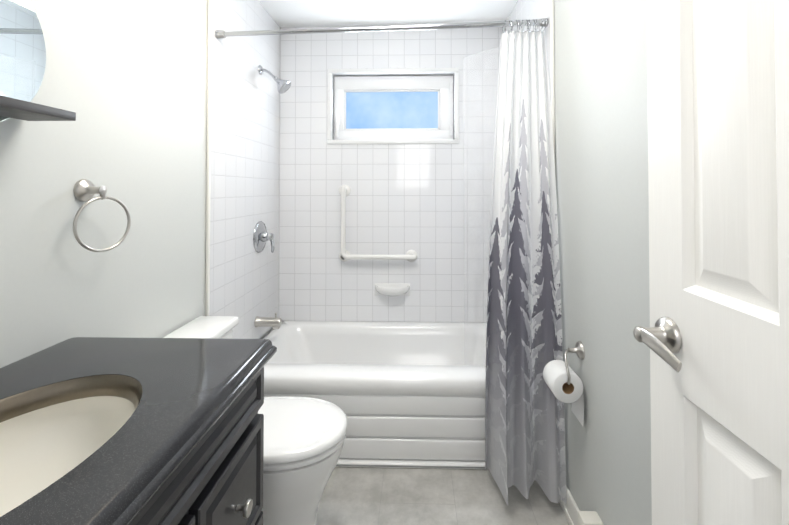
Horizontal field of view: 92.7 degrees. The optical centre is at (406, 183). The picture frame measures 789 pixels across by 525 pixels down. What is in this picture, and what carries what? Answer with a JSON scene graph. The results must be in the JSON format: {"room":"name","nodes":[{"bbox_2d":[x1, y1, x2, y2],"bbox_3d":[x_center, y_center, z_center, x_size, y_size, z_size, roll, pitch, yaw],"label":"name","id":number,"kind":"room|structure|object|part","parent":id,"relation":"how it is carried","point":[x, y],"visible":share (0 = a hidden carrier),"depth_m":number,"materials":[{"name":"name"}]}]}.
{"room":"bathroom","nodes":[
{"label":"bathroom","id":0,"kind":"room"},
{"bbox_2d":[0,0,272,367],"bbox_3d":[-0.938,0.113,1.369,0.100,2.378,2.827,0,-1,1],"label":"wall","id":1,"kind":"structure","parent":0,"point":[125,81],"depth_m":1.13,"materials":[{"name":"paint"}]},
{"bbox_2d":[0,0,75,122],"bbox_3d":[-0.841,-0.315,0.620,0.121,0.412,0.621,0,-1,1],"label":"mirror","id":2,"kind":"object","parent":1,"relation":"attached to","point":[22,56],"visible":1,"depth_m":0.86,"materials":[{"name":"clear glass"}]},
{"bbox_2d":[0,0,45,122],"bbox_3d":[-0.896,-0.313,0.726,0.006,0.412,0.412,0,-1,1],"label":"mirror glass","id":3,"kind":"object","parent":2,"relation":"attached to","point":[22,41],"depth_m":0.87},
{"bbox_3d":[-0.839,-0.162,0.595,0.114,0.020,0.577,0,-1,1],"label":"mirror shelf","id":4,"kind":"part","parent":2,"relation":"part of","materials":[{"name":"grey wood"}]},
{"bbox_2d":[73,179,130,251],"bbox_3d":[-0.860,0.088,1.052,0.070,0.203,0.152,0,-1,1],"label":"towel ring","id":5,"kind":"object","parent":1,"relation":"attached to","point":[85,190],"visible":1,"depth_m":1.03,"materials":[{"name":"silver metal"}]},
{"bbox_2d":[209,0,279,338],"bbox_3d":[-0.865,-0.080,2.097,0.010,1.970,0.852,0,-1,1],"label":"wall tile","id":6,"kind":"structure","parent":1,"relation":"attached to","point":[245,152],"depth_m":2.01,"materials":[{"name":"white tile"}]},
{"bbox_2d":[253,221,274,252],"bbox_3d":[-0.812,0.310,2.202,0.092,0.182,0.182,0,-1,1],"label":"tub valve","id":7,"kind":"object","parent":6,"relation":"attached to","point":[261,235],"visible":1,"depth_m":2.18,"materials":[{"name":"silver metal"}]},
{"bbox_2d":[254,313,281,328],"bbox_3d":[-0.789,0.783,2.157,0.140,0.090,0.060,0,-1,1],"label":"tub spout","id":8,"kind":"object","parent":6,"relation":"attached to","point":[275,322],"visible":1,"depth_m":2.14,"materials":[{"name":"silver metal"}]},
{"bbox_2d":[258,65,290,93],"bbox_3d":[-0.768,-0.615,2.208,0.181,0.167,0.092,0,-1,1],"label":"shower head","id":9,"kind":"object","parent":6,"relation":"attached to","point":[283,86],"visible":1,"depth_m":2.19},
{"bbox_2d":[215,18,566,504],"bbox_3d":[-0.116,0.254,1.750,1.503,1.998,0.527,0,-1,1],"label":"shower curtain","id":10,"kind":"object","parent":6,"relation":"attached to","point":[524,430],"visible":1,"depth_m":1.61,"materials":[{"name":"grey fabric"}]},
{"bbox_3d":[-0.117,-0.707,1.711,1.503,0.077,0.038,0,-1,1],"label":"rod","id":11,"kind":"part","parent":10,"relation":"part of","materials":[{"name":"silver metal"}]},
{"bbox_2d":[205,0,554,315],"bbox_3d":[-0.119,0.117,1.642,1.524,2.377,0.016,0,-1,1],"label":"trim","id":12,"kind":"structure","parent":1,"relation":"attached to","point":[208,186],"depth_m":1.65,"materials":[{"name":"white"}]},
{"bbox_2d":[258,0,517,26],"bbox_3d":[-0.126,-1.116,1.369,1.725,0.080,2.827,0,-1,1],"label":"ceiling","id":13,"kind":"structure","parent":0,"point":[317,13],"depth_m":2.31,"materials":[{"name":"paint"}]},
{"bbox_2d":[332,73,486,322],"bbox_3d":[-0.095,0.132,2.638,1.725,2.378,0.250,0,-1,1],"label":"wall","id":14,"kind":"structure","parent":0,"point":[405,74],"depth_m":2.55,"materials":[{"name":"tile"}]},
{"bbox_2d":[279,26,503,321],"bbox_3d":[-0.098,-0.073,2.510,1.524,1.970,0.010,0,-1,1],"label":"wall tile","id":15,"kind":"structure","parent":14,"relation":"attached to","point":[402,199],"depth_m":2.50,"materials":[{"name":"white tile"}]},
{"bbox_2d":[339,185,416,261],"bbox_3d":[-0.188,0.260,2.468,0.525,0.513,0.068,0,-1,1],"label":"grab bar","id":16,"kind":"object","parent":15,"relation":"attached to","point":[345,255],"visible":1,"depth_m":2.44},
{"bbox_2d":[375,283,409,295],"bbox_3d":[-0.092,0.699,2.453,0.236,0.080,0.082,0,-1,1],"label":"soap dish","id":17,"kind":"object","parent":15,"relation":"attached to","point":[394,289],"visible":0.98,"depth_m":2.46,"materials":[{"name":"white ceramic"}]},
{"bbox_2d":[327,68,458,143],"bbox_3d":[-0.086,-0.518,2.560,0.880,0.507,0.115,0,-1,1],"label":"window unit","id":18,"kind":"structure","parent":14,"relation":"in","point":[393,109],"depth_m":2.56,"materials":[{"name":"plastic"}]},
{"bbox_3d":[-0.098,-0.504,2.580,0.653,0.275,0.006,0,-1,1],"label":"glass","id":19,"kind":"part","parent":18,"relation":"part of","materials":[{"name":"blue glass"}]},
{"bbox_2d":[317,467,568,524],"bbox_3d":[-0.141,1.331,0.676,1.725,0.080,4.137,0,-1,1],"label":"floor","id":20,"kind":"structure","parent":0,"point":[381,496],"depth_m":1.55,"materials":[{"name":"tile"}]},
{"bbox_2d":[0,337,276,524],"bbox_3d":[-0.628,0.769,0.532,0.553,1.040,0.966,0,-1,1],"label":"bathroom vanity","id":21,"kind":"object","parent":20,"relation":"on","point":[125,431],"visible":1,"depth_m":0.74,"materials":[{"name":"black stone"}]},
{"bbox_2d":[0,375,142,516],"bbox_3d":[-0.634,0.445,0.565,0.331,0.311,0.482,0,-1,1],"label":"sink","id":22,"kind":"object","parent":21,"relation":"in","point":[52,427],"depth_m":0.74,"materials":[{"name":"ceramic"}]},
{"bbox_2d":[163,316,346,524],"bbox_3d":[-0.546,0.925,1.346,0.667,0.752,0.450,0,-1,1],"label":"toilet","id":23,"kind":"object","parent":20,"relation":"on","point":[304,438],"visible":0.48,"depth_m":1.26,"materials":[{"name":"ceramic"}]},
{"bbox_2d":[263,321,488,469],"bbox_3d":[-0.107,1.110,2.108,1.503,0.406,0.757,0,-1,1],"label":"bathtub","id":24,"kind":"object","parent":20,"relation":"on","point":[406,394],"visible":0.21,"depth_m":1.75,"materials":[{"name":"ceramic"}]},
{"bbox_2d":[554,0,651,524],"bbox_3d":[0.687,0.112,1.330,0.100,2.378,2.827,0,-1,1],"label":"wall","id":25,"kind":"structure","parent":0,"point":[601,122],"depth_m":1.19,"materials":[{"name":"paint"}]},
{"bbox_2d":[504,0,550,101],"bbox_3d":[0.649,-0.080,2.061,0.010,1.970,0.852,0,-1,1],"label":"wall tile","id":26,"kind":"structure","parent":25,"relation":"attached to","point":[530,9],"depth_m":1.86,"materials":[{"name":"white tile"}]},
{"bbox_2d":[543,341,584,425],"bbox_3d":[0.577,0.714,1.369,0.122,0.277,0.128,0,-1,1],"label":"paper holder","id":27,"kind":"object","parent":25,"relation":"attached to","point":[563,381],"visible":1,"depth_m":1.33,"materials":[{"name":"white paper"}]},
{"bbox_3d":[0.601,0.642,1.369,0.075,0.132,0.128,0,-1,1],"label":"arm","id":28,"kind":"part","parent":27,"relation":"part of"},
{"bbox_2d":[559,485,579,524],"bbox_3d":[-0.126,1.248,1.312,1.524,0.105,0.607,0,-1,1],"label":"baseboard","id":29,"kind":"structure","parent":25,"relation":"attached to","point":[570,508],"depth_m":1.43,"materials":[{"name":"white wood"}]},
{"bbox_2d":[578,511,602,524],"bbox_3d":[0.589,1.176,0.712,0.066,0.192,1.080,0,-1,1],"label":"baseboard heater","id":30,"kind":"object","parent":25,"relation":"attached to","point":[588,517],"visible":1,"depth_m":1.23,"materials":[{"name":"white metal"}]},
{"bbox_3d":[-0.158,0.091,-0.013,1.525,2.378,0.100,0,-1,1],"label":"wall","id":31,"kind":"structure","parent":0,"visible":0},
{"bbox_2d":[647,0,788,524],"bbox_3d":[0.520,0.266,0.410,0.035,2.018,0.760,0,-1,1],"label":"door leaf","id":32,"kind":"structure","parent":31,"relation":"in","point":[718,124],"depth_m":0.61,"materials":[{"name":"paint"}]},
{"bbox_2d":[633,317,681,371],"bbox_3d":[0.527,0.291,0.705,0.165,0.066,0.173,0,-1,1],"label":"door handle","id":33,"kind":"object","parent":32,"relation":"attached to","point":[662,338],"depth_m":0.70,"materials":[{"name":"silver metal"}]}
]}

